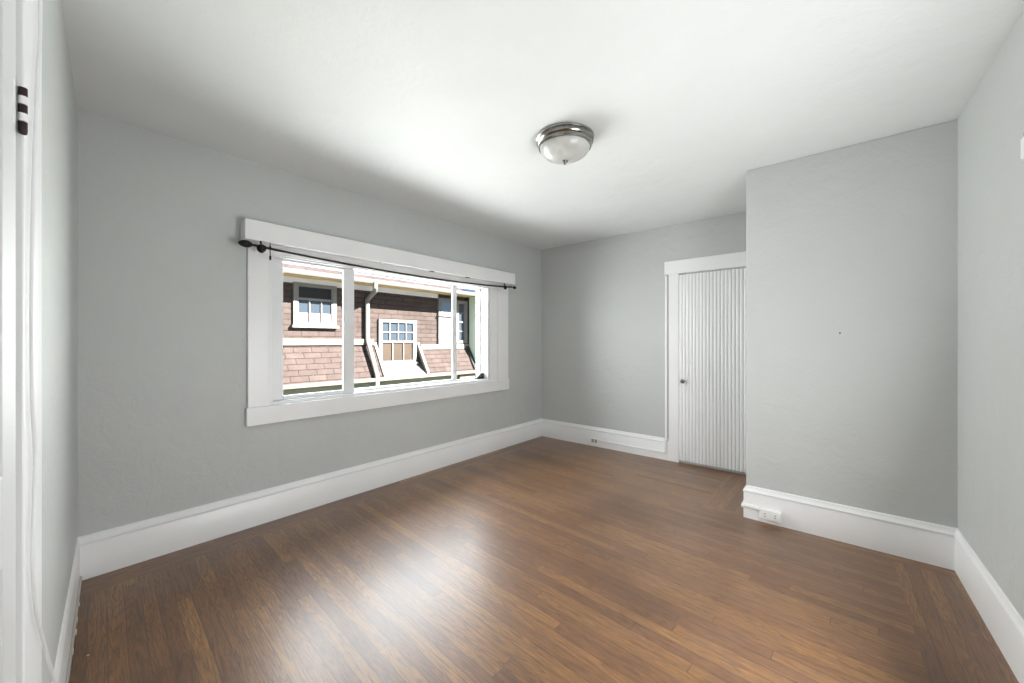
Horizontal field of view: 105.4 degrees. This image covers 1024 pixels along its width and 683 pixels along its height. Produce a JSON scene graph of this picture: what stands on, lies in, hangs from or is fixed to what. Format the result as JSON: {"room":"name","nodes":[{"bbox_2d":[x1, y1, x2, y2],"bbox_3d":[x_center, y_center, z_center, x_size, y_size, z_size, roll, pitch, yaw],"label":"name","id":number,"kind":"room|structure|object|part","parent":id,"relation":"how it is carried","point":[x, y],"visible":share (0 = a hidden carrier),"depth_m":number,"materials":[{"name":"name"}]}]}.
{"room":"empty bedroom","nodes":[
{"label":"empty bedroom","id":0,"kind":"room"},
{"bbox_2d":[42,0,77,682],"bbox_3d":[-0.961,0.065,0.653,3.900,2.600,0.150,0,0,44],"label":"wall","id":1,"kind":"structure","parent":0,"point":[59,104],"depth_m":1.31,"materials":[{"name":"grey paint"}]},
{"bbox_2d":[0,0,41,682],"bbox_3d":[-0.669,0.205,0.490,1.356,2.120,0.025,0,0,44],"label":"door","id":2,"kind":"structure","parent":1,"relation":"in","point":[20,642],"depth_m":0.68,"materials":[{"name":"white paint"}]},
{"bbox_3d":[-0.941,0.205,0.752,0.189,2.120,0.020,0,0,44],"label":"casing","id":3,"kind":"part","parent":2,"relation":"part of","materials":[{"name":"white paint"}]},
{"bbox_2d":[29,0,56,682],"bbox_3d":[-1.021,0.267,0.973,0.177,2.004,0.574,0,0,-45],"label":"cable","id":4,"kind":"object","parent":1,"relation":"attached to","point":[39,37],"visible":1,"depth_m":0.73,"materials":[{"name":"white plastic"}]},
{"bbox_2d":[52,537,81,682],"bbox_3d":[-1.730,1.151,1.515,1.594,0.228,0.010,0,0,44],"label":"baseboard","id":5,"kind":"structure","parent":1,"relation":"attached to","point":[60,668],"depth_m":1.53,"materials":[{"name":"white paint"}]},
{"bbox_2d":[78,109,540,536],"bbox_3d":[-1.102,0.065,3.631,0.190,2.600,4.410,0,0,40],"label":"wall","id":6,"kind":"structure","parent":0,"point":[162,264],"depth_m":2.46,"materials":[{"name":"grey paint"}]},
{"bbox_2d":[78,419,541,579],"bbox_3d":[-0.949,1.151,3.642,0.030,0.228,4.194,0,0,40],"label":"baseboard","id":7,"kind":"structure","parent":6,"relation":"attached to","point":[105,551],"depth_m":2.70,"materials":[{"name":"white paint"}]},
{"bbox_2d":[240,218,514,426],"bbox_3d":[-0.968,-0.117,3.708,0.295,1.388,2.766,0,0,40],"label":"window","id":8,"kind":"structure","parent":6,"relation":"in","point":[266,401],"depth_m":3.21,"materials":[{"name":"white paint"}]},
{"bbox_3d":[-1.755,-0.083,2.698,0.022,1.065,0.128,0,0,40],"label":"casing","id":9,"kind":"part","parent":8,"relation":"part of","materials":[{"name":"white paint"}]},
{"bbox_3d":[-1.535,-0.088,3.044,0.022,1.033,0.625,0,0,40],"label":"sash","id":10,"kind":"part","parent":8,"relation":"part of","materials":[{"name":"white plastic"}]},
{"bbox_2d":[238,240,515,289],"bbox_3d":[-0.859,-0.618,3.590,0.058,0.125,2.813,0,0,40],"label":"curtain rod","id":11,"kind":"object","parent":8,"relation":"attached to","point":[261,248],"visible":1,"depth_m":2.99,"materials":[{"name":"black metal"}]},
{"bbox_3d":[-0.922,0.513,3.675,0.028,0.127,2.716,0,0,40],"label":"casing","id":12,"kind":"part","parent":8,"relation":"part of","materials":[{"name":"white paint"}]},
{"bbox_3d":[-0.924,-0.667,3.677,0.022,0.105,2.696,0,0,40],"label":"head casing","id":13,"kind":"part","parent":8,"relation":"part of","materials":[{"name":"white paint"}]},
{"bbox_3d":[-1.058,-0.095,3.680,0.194,1.090,2.271,0,0,40],"label":"frame","id":14,"kind":"part","parent":8,"relation":"part of","materials":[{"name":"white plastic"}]},
{"bbox_3d":[-1.019,-0.088,3.791,0.022,1.033,1.257,0,0,40],"label":"sash","id":15,"kind":"part","parent":8,"relation":"part of","materials":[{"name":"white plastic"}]},
{"bbox_3d":[-0.508,-0.088,4.370,0.022,1.033,0.426,0,0,40],"label":"sash","id":16,"kind":"part","parent":8,"relation":"part of","materials":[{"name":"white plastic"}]},
{"bbox_3d":[-0.110,-0.083,4.637,0.022,1.065,0.178,0,0,40],"label":"casing","id":17,"kind":"part","parent":8,"relation":"part of","materials":[{"name":"white paint"}]},
{"bbox_2d":[61,0,1023,249],"bbox_3d":[0.372,-1.285,2.281,4.185,0.100,4.860,0,0,40],"label":"ceiling","id":18,"kind":"structure","parent":0,"point":[439,109],"depth_m":1.87,"materials":[{"name":"white paint"}]},
{"bbox_2d":[536,122,593,164],"bbox_3d":[0.320,-1.150,2.361,0.348,0.170,0.348,0,0,40],"label":"ceiling light","id":19,"kind":"object","parent":18,"relation":"attached to","point":[564,143],"visible":1,"depth_m":2.26,"materials":[{"name":"silver metal"}]},
{"bbox_3d":[0.320,-1.132,2.361,0.298,0.082,0.298,0,0,40],"label":"lamp shade","id":20,"kind":"part","parent":19,"relation":"part of","materials":[{"name":"white glass"}]},
{"bbox_2d":[69,436,1018,682],"bbox_3d":[0.339,1.265,2.211,3.845,0.001,4.710,0,0,40],"label":"floor","id":21,"kind":"structure","parent":0,"point":[542,559],"depth_m":1.93,"materials":[{"name":"brown wood"}]},
{"bbox_2d":[541,211,745,474],"bbox_3d":[1.896,0.065,4.077,4.185,2.600,0.150,0,0,40],"label":"wall","id":22,"kind":"structure","parent":0,"point":[603,300],"depth_m":4.55,"materials":[{"name":"grey paint"}]},
{"bbox_2d":[591,438,597,443],"bbox_3d":[0.993,1.198,4.702,0.092,0.065,0.013,0,0,40],"label":"wall outlet","id":23,"kind":"object","parent":22,"relation":"attached to","point":[593,440],"visible":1,"depth_m":4.70,"materials":[{"name":"white plastic"}]},
{"bbox_2d":[542,419,668,460],"bbox_3d":[1.029,1.151,4.695,1.683,0.228,0.030,0,0,40],"label":"baseboard","id":24,"kind":"structure","parent":22,"relation":"attached to","point":[582,434],"depth_m":4.61,"materials":[{"name":"white paint"}]},
{"bbox_2d":[598,275,666,453],"bbox_3d":[1.345,0.243,4.421,0.808,1.900,0.036,0,0,40],"label":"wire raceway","id":25,"kind":"object","parent":22,"relation":"attached to","point":[665,438],"visible":1,"depth_m":4.17,"materials":[{"name":"white plastic"}]},
{"bbox_2d":[664,251,745,472],"bbox_3d":[1.975,0.206,3.865,0.920,2.117,0.070,0,0,40],"label":"door","id":26,"kind":"structure","parent":22,"relation":"in","point":[707,310],"depth_m":3.89,"materials":[{"name":"white paint"}]},
{"bbox_3d":[1.710,0.278,4.117,0.104,1.975,0.030,0,0,40],"label":"casing","id":27,"kind":"part","parent":26,"relation":"part of","materials":[{"name":"white paint"}]},
{"bbox_3d":[1.987,-0.781,3.879,0.920,0.142,0.034,0,0,40],"label":"head casing","id":28,"kind":"part","parent":26,"relation":"part of","materials":[{"name":"white paint"}]},
{"bbox_2d":[746,119,957,527],"bbox_3d":[2.462,0.065,2.835,1.155,2.600,1.010,0,0,40],"label":"wall","id":29,"kind":"structure","parent":0,"point":[859,241],"depth_m":2.44,"materials":[{"name":"grey paint"}]},
{"bbox_2d":[741,501,759,510],"bbox_3d":[1.819,1.176,2.922,0.114,0.030,0.390,0,0,40],"label":"wire raceway","id":30,"kind":"object","parent":29,"relation":"attached to","point":[746,505],"visible":0.59,"depth_m":2.77,"materials":[{"name":"white plastic"}]},
{"bbox_2d":[759,508,781,522],"bbox_3d":[1.783,1.199,2.691,0.127,0.064,0.037,0,0,40],"label":"wall outlet","id":31,"kind":"object","parent":29,"relation":"attached to","point":[767,514],"visible":1,"depth_m":2.68,"materials":[{"name":"white plastic"}]},
{"bbox_2d":[761,511,768,517],"bbox_3d":[1.750,1.199,2.697,0.043,0.038,0.002,0,0,40],"label":"receptacle","id":32,"kind":"object","parent":31,"relation":"attached to","point":[764,514],"depth_m":2.70,"materials":[{"name":"grey plastic"}]},
{"bbox_2d":[771,514,778,520],"bbox_3d":[1.795,1.199,2.659,0.043,0.038,0.002,0,0,40],"label":"receptacle","id":33,"kind":"object","parent":31,"relation":"attached to","point":[774,517],"depth_m":2.66,"materials":[{"name":"grey plastic"}]},
{"bbox_2d":[958,10,1023,619],"bbox_3d":[1.752,0.065,1.140,0.150,2.600,4.900,0,0,39],"label":"wall","id":34,"kind":"structure","parent":0,"point":[991,123],"depth_m":1.70,"materials":[{"name":"grey paint"}]},
{"bbox_2d":[743,485,1023,682],"bbox_3d":[2.079,1.151,2.476,1.067,0.228,2.055,0,0,40],"label":"baseboard","id":35,"kind":"structure","parent":34,"relation":"attached to","point":[921,541],"depth_m":2.26,"materials":[{"name":"white paint"}]},
{"bbox_2d":[1021,137,1023,158],"bbox_3d":[1.534,0.256,1.008,0.024,2.018,1.022,0,0,39],"label":"door","id":36,"kind":"structure","parent":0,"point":[1022,139],"depth_m":1.40,"materials":[{"name":"white paint"}]},
{"label":"outside","id":37,"kind":"structure","parent":0,"visible":0},
{"bbox_3d":[-0.346,4.315,4.229,22.000,0.100,26.000,0,0,40],"label":"ground","id":38,"kind":"structure","parent":37,"visible":0},
{"bbox_2d":[283,263,475,394],"bbox_3d":[-4.224,0.235,7.848,3.303,8.060,11.500,0,0,40],"label":"house","id":39,"kind":"structure","parent":38,"relation":"on","point":[403,328],"depth_m":7.78,"materials":[{"name":"brown brick"}]},
{"bbox_3d":[-3.540,-0.269,7.041,0.090,0.047,0.815,0,0,40],"label":"sill","id":40,"kind":"part","parent":39,"relation":"part of","materials":[{"name":"white paint"}]},
{"bbox_3d":[-3.569,-0.863,7.066,0.006,0.215,0.625,0,0,40],"label":"pane","id":41,"kind":"part","parent":39,"relation":"part of","materials":[{"name":"black glass"}]},
{"bbox_3d":[-3.569,-0.547,7.066,0.006,0.417,0.625,0,0,40],"label":"pane","id":42,"kind":"part","parent":39,"relation":"part of","materials":[{"name":"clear glass"}]},
{"bbox_2d":[299,313,330,322],"bbox_3d":[-3.566,-0.422,7.063,0.003,0.175,0.625,0,0,40],"label":"curtain","id":43,"kind":"object","parent":39,"relation":"hanging from","point":[303,317],"depth_m":7.06,"materials":[{"name":"grey fabric"}]},
{"bbox_3d":[-2.458,-0.198,8.375,0.006,0.403,0.800,0,0,40],"label":"pane","id":44,"kind":"part","parent":39,"relation":"part of","materials":[{"name":"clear glass"}]},
{"bbox_3d":[-2.458,0.205,8.375,0.006,0.403,0.800,0,0,40],"label":"pane","id":45,"kind":"part","parent":39,"relation":"part of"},
{"bbox_3d":[-2.429,0.476,8.350,0.090,0.047,0.990,0,0,40],"label":"sill","id":46,"kind":"part","parent":39,"relation":"part of","materials":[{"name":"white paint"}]},
{"bbox_3d":[-1.546,-0.810,9.378,0.006,0.290,0.440,0,0,40],"label":"pane","id":47,"kind":"part","parent":39,"relation":"part of","materials":[{"name":"blue glass"}]},
{"bbox_3d":[-1.552,-0.485,9.383,0.090,1.100,0.580,0,0,40],"label":"bay panel","id":48,"kind":"part","parent":39,"relation":"part of","materials":[{"name":"white paint"}]},
{"bbox_3d":[-1.283,-0.708,9.759,0.006,0.454,0.220,0,0,40],"label":"pane","id":49,"kind":"part","parent":39,"relation":"part of","materials":[{"name":"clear glass"}]},
{"bbox_3d":[-1.283,-0.254,9.759,0.006,0.454,0.220,0,0,40],"label":"pane","id":50,"kind":"part","parent":39,"relation":"part of","materials":[{"name":"clear glass"}]}
]}

